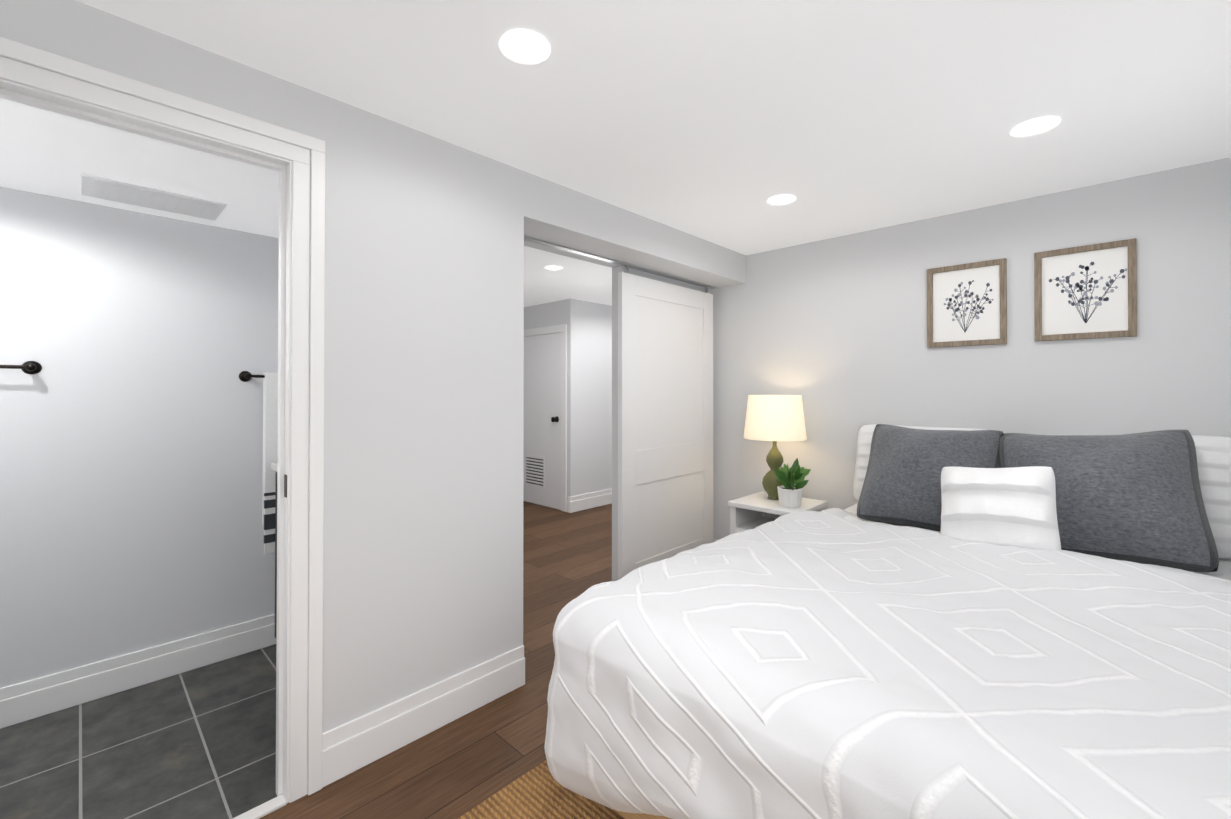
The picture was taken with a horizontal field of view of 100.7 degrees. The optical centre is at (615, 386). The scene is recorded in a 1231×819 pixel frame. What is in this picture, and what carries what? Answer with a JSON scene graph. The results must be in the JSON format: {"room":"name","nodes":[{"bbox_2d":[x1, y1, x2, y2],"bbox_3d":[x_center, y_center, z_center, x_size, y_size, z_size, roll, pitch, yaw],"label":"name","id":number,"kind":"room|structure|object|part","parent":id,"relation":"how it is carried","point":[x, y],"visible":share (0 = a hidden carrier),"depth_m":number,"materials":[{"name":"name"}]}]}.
{"room":"bedroom","nodes":[
{"label":"bedroom","id":0,"kind":"room"},
{"bbox_2d":[0,644,276,818],"bbox_3d":[-1.954,1.318,1.564,1.320,0.050,3.107,0,-1,44],"label":"floor","id":1,"kind":"structure","parent":0,"point":[198,743],"depth_m":1.81,"materials":[{"name":"tile"}]},
{"bbox_2d":[271,462,276,637],"bbox_3d":[-1.131,0.832,2.370,0.855,0.935,0.613,0,-1,44],"label":"bathroom vanity","id":2,"kind":"object","parent":1,"relation":"on","point":[273,466],"visible":0.06,"depth_m":2.40,"materials":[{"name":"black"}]},
{"bbox_2d":[0,186,278,687],"bbox_3d":[-2.380,0.172,1.995,0.120,2.250,2.890,0,-1,44],"label":"wall","id":3,"kind":"structure","parent":0,"point":[131,455],"depth_m":2.19,"materials":[{"name":"grey paint"}]},
{"bbox_2d":[0,361,41,374],"bbox_3d":[-2.420,-0.075,1.814,0.074,0.054,0.504,0,-1,44],"label":"towel rail","id":4,"kind":"object","parent":3,"relation":"attached to","point":[31,367],"visible":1,"depth_m":1.96,"materials":[{"name":"black metal"}]},
{"bbox_2d":[0,614,275,728],"bbox_3d":[-2.331,1.221,1.939,0.017,0.150,2.890,0,-1,44],"label":"baseboard","id":5,"kind":"structure","parent":3,"relation":"attached to","point":[36,697],"depth_m":2.19,"materials":[{"name":"white wood"}]},
{"bbox_2d":[239,371,277,553],"bbox_3d":[-1.630,0.373,2.632,0.086,0.897,0.504,0,-1,44],"label":"towel rail","id":6,"kind":"object","parent":3,"relation":"attached to","point":[270,412],"visible":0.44,"depth_m":2.50,"materials":[{"name":"black metal"}]},
{"bbox_2d":[262,372,277,553],"bbox_3d":[-1.600,0.377,2.635,0.046,0.890,0.366,0,-1,44],"label":"towel","id":7,"kind":"object","parent":6,"relation":"hanging from","point":[270,379],"depth_m":2.51,"materials":[{"name":"white fabric"}]},
{"bbox_2d":[0,98,278,237],"bbox_3d":[-1.938,-0.787,1.582,1.100,0.040,2.890,0,-1,44],"label":"ceiling","id":8,"kind":"structure","parent":0,"point":[46,152],"depth_m":1.79,"materials":[{"name":"white paint"}]},
{"bbox_2d":[81,173,226,220],"bbox_3d":[-1.866,-0.756,2.072,0.270,0.012,0.420,0,-1,44],"label":"ceiling vent","id":9,"kind":"object","parent":8,"relation":"in","point":[120,192],"visible":1,"depth_m":2.04,"materials":[{"name":"white metal"}]},
{"bbox_2d":[0,0,504,732],"bbox_3d":[-1.545,0.165,1.117,0.100,2.250,3.010,0,-1,44],"label":"wall","id":10,"kind":"structure","parent":0,"point":[414,456],"depth_m":1.83,"materials":[{"name":"white paint"}]},
{"bbox_2d":[0,37,324,802],"bbox_3d":[-1.281,0.246,1.390,0.136,2.091,0.842,0,-1,44],"label":"door frame","id":11,"kind":"structure","parent":10,"relation":"attached to","point":[40,79],"depth_m":1.60,"materials":[{"name":"white wood"}]},
{"bbox_2d":[233,794,286,818],"bbox_3d":[-1.255,1.286,1.357,0.047,0.011,0.650,0,-1,44],"label":"trim","id":12,"kind":"structure","parent":10,"relation":"attached to","point":[268,807],"depth_m":1.55,"materials":[{"name":"white stone"}]},
{"bbox_2d":[322,645,524,787],"bbox_3d":[-0.674,1.212,1.939,0.017,0.168,0.801,0,-1,44],"label":"baseboard","id":13,"kind":"structure","parent":10,"relation":"attached to","point":[351,746],"depth_m":1.87,"materials":[{"name":"white wood"}]},
{"bbox_2d":[260,501,611,818],"bbox_3d":[-0.683,1.329,2.862,6.170,0.050,6.740,0,-1,44],"label":"floor","id":14,"kind":"structure","parent":0,"point":[459,767],"depth_m":1.89,"materials":[{"name":"brown wood"}]},
{"bbox_2d":[458,760,623,818],"bbox_3d":[0.369,1.283,1.067,1.830,0.012,2.750,0,-1,44],"label":"rug","id":15,"kind":"object","parent":14,"relation":"on","point":[539,791],"visible":0.16,"depth_m":1.57,"materials":[{"name":"wicker"}]},
{"bbox_2d":[544,424,1230,818],"bbox_3d":[1.156,0.727,1.784,1.711,1.110,2.320,0,-1,44],"label":"bed","id":16,"kind":"object","parent":15,"relation":"on","point":[960,624],"visible":1,"depth_m":1.27,"materials":[{"name":"white fabric"}]},
{"bbox_3d":[1.258,1.138,1.755,1.410,0.286,2.210,0,-1,44],"label":"frame","id":17,"kind":"part","parent":16,"relation":"part of","materials":[{"name":"brown wood"}]},
{"bbox_2d":[853,424,985,501],"bbox_3d":[1.641,0.443,2.743,0.680,0.450,0.266,0,-1,44],"label":"pillow","id":18,"kind":"object","parent":16,"relation":"on","point":[867,435],"depth_m":2.88,"materials":[{"name":"white fabric"}]},
{"bbox_2d":[857,424,1003,530],"bbox_3d":[1.556,0.444,2.538,0.583,0.472,0.397,0,-1,44],"label":"pillow","id":19,"kind":"object","parent":16,"relation":"on","point":[902,483],"depth_m":2.46,"materials":[{"name":"fabric"}]},
{"bbox_3d":[1.274,0.835,1.790,1.490,0.320,2.140,0,-1,44],"label":"mattress","id":20,"kind":"part","parent":16,"relation":"part of","materials":[{"name":"white fabric"}]},
{"bbox_2d":[999,430,1218,571],"bbox_3d":[1.962,0.434,2.102,0.646,0.521,0.401,0,-1,44],"label":"pillow","id":21,"kind":"object","parent":16,"relation":"on","point":[1144,497],"depth_m":1.95,"materials":[{"name":"fabric"}]},
{"bbox_2d":[1191,435,1230,558],"bbox_3d":[2.203,0.448,2.188,0.695,0.491,0.266,0,-1,44],"label":"pillow","id":22,"kind":"object","parent":16,"relation":"on","point":[1212,454],"depth_m":1.98,"materials":[{"name":"white fabric"}]},
{"bbox_2d":[728,491,827,533],"bbox_3d":[1.012,1.012,3.181,0.450,0.590,0.444,0,-1,44],"label":"nightstand","id":23,"kind":"object","parent":14,"relation":"on","point":[752,511],"visible":0.33,"depth_m":3.17,"materials":[{"name":"white wood"}]},
{"bbox_2d":[744,395,806,499],"bbox_3d":[1.016,0.386,3.255,0.384,0.660,0.384,0,-1,44],"label":"lamp","id":24,"kind":"object","parent":23,"relation":"on","point":[774,418],"visible":0.88,"depth_m":3.12,"materials":[{"name":"beige fabric"}]},
{"bbox_2d":[773,458,810,507],"bbox_3d":[1.039,0.570,3.028,0.205,0.288,0.192,0,-1,44],"label":"plant","id":25,"kind":"object","parent":23,"relation":"on","point":[789,495],"visible":1,"depth_m":3.01,"materials":[{"name":"green plant"}]},
{"bbox_2d":[504,164,523,652],"bbox_3d":[-1.785,0.184,3.490,3.720,2.250,0.097,0,-1,44],"label":"wall","id":26,"kind":"structure","parent":0,"point":[514,329],"depth_m":2.21,"materials":[{"name":"white paint"}]},
{"bbox_2d":[523,298,578,509],"bbox_3d":[-0.981,0.204,5.930,1.520,2.250,0.120,0,-1,44],"label":"wall","id":27,"kind":"structure","parent":0,"point":[561,312],"depth_m":5.42,"materials":[{"name":"white paint"}]},
{"bbox_2d":[523,324,566,511],"bbox_3d":[-0.848,0.334,5.663,0.850,1.985,0.079,0,-1,44],"label":"door","id":28,"kind":"structure","parent":27,"relation":"attached to","point":[545,431],"depth_m":5.63,"materials":[{"name":"white wood"}]},
{"bbox_2d":[567,496,569,512],"bbox_3d":[-0.491,1.240,5.360,0.035,0.168,0.017,0,-1,44],"label":"baseboard","id":29,"kind":"structure","parent":27,"relation":"attached to","point":[568,501],"depth_m":5.36,"materials":[{"name":"white wood"}]},
{"bbox_2d":[579,300,611,494],"bbox_3d":[-0.026,0.204,5.918,0.120,2.250,1.180,0,-1,44],"label":"wall","id":30,"kind":"structure","parent":0,"point":[595,397],"depth_m":5.62,"materials":[{"name":"white paint"}]},
{"bbox_2d":[569,488,611,512],"bbox_3d":[-0.024,1.244,5.813,0.017,0.168,1.317,0,-1,44],"label":"baseboard","id":31,"kind":"structure","parent":30,"relation":"attached to","point":[589,500],"depth_m":5.54,"materials":[{"name":"white wood"}]},
{"bbox_2d":[524,171,745,288],"bbox_3d":[0.128,-0.844,3.086,0.380,0.200,1.943,0,-1,44],"label":"wall","id":32,"kind":"structure","parent":0,"point":[557,214],"depth_m":2.76,"materials":[{"name":"white paint"}]},
{"bbox_2d":[524,236,715,579],"bbox_3d":[0.091,0.272,3.126,0.044,2.031,1.863,0,-1,44],"label":"barn door","id":33,"kind":"structure","parent":32,"relation":"in","point":[665,420],"depth_m":3.33,"materials":[{"name":"white wood"}]},
{"bbox_3d":[0.091,-0.739,3.134,0.044,0.008,1.863,0,-1,44],"label":"door track rail","id":34,"kind":"part","parent":33,"relation":"part of","materials":[{"name":"white metal"}]},
{"bbox_2d":[76,0,1230,306],"bbox_3d":[-0.683,-0.976,2.881,6.170,0.060,6.740,0,-1,44],"label":"ceiling","id":35,"kind":"structure","parent":0,"point":[720,122],"depth_m":1.65,"materials":[{"name":"white paint"}]},
{"bbox_2d":[499,29,550,64],"bbox_3d":[-0.255,-0.954,1.438,0.144,0.008,0.144,0,-1,44],"label":"recessed light","id":36,"kind":"object","parent":35,"relation":"in","point":[526,47],"visible":1,"depth_m":1.43,"materials":[{"name":"white"}]},
{"bbox_2d":[544,266,562,270],"bbox_3d":[-0.488,-0.932,4.021,0.144,0.008,0.144,0,-1,44],"label":"recessed light","id":37,"kind":"object","parent":35,"relation":"in","point":[554,268],"visible":1,"depth_m":4.03,"materials":[{"name":"white"}]},
{"bbox_2d":[767,195,795,205],"bbox_3d":[0.841,-0.944,2.590,0.144,0.008,0.144,0,-1,44],"label":"recessed light","id":38,"kind":"object","parent":35,"relation":"in","point":[779,200],"visible":0.98,"depth_m":2.59,"materials":[{"name":"white"}]},
{"bbox_2d":[1010,116,1060,137],"bbox_3d":[1.538,-0.950,1.871,0.144,0.008,0.144,0,-1,44],"label":"recessed light","id":39,"kind":"object","parent":35,"relation":"in","point":[1036,126],"visible":0.98,"depth_m":1.87,"materials":[{"name":"white"}]},
{"bbox_2d":[612,266,709,580],"bbox_3d":[0.348,0.284,3.526,0.080,2.050,0.990,0,-1,44],"label":"door frame","id":40,"kind":"structure","parent":0,"point":[616,270],"depth_m":3.18,"materials":[{"name":"white paint"}]},
{"bbox_2d":[710,157,1230,539],"bbox_3d":[1.726,0.180,2.981,2.830,2.250,0.120,0,-1,44],"label":"wall","id":41,"kind":"structure","parent":0,"point":[832,332],"depth_m":2.72,"materials":[{"name":"white paint"}]},
{"bbox_2d":[927,258,1006,347],"bbox_3d":[1.879,-0.437,2.741,0.356,0.440,0.022,0,-1,44],"label":"picture frame","id":42,"kind":"object","parent":41,"relation":"attached to","point":[967,304],"visible":0.98,"depth_m":2.73,"materials":[{"name":"white paper"}]},
{"bbox_2d":[1034,238,1136,340],"bbox_3d":[2.217,-0.445,2.419,0.356,0.440,0.022,0,-1,44],"label":"picture frame","id":43,"kind":"object","parent":41,"relation":"attached to","point":[1086,292],"visible":1,"depth_m":2.41,"materials":[{"name":"white paper"}]}
]}

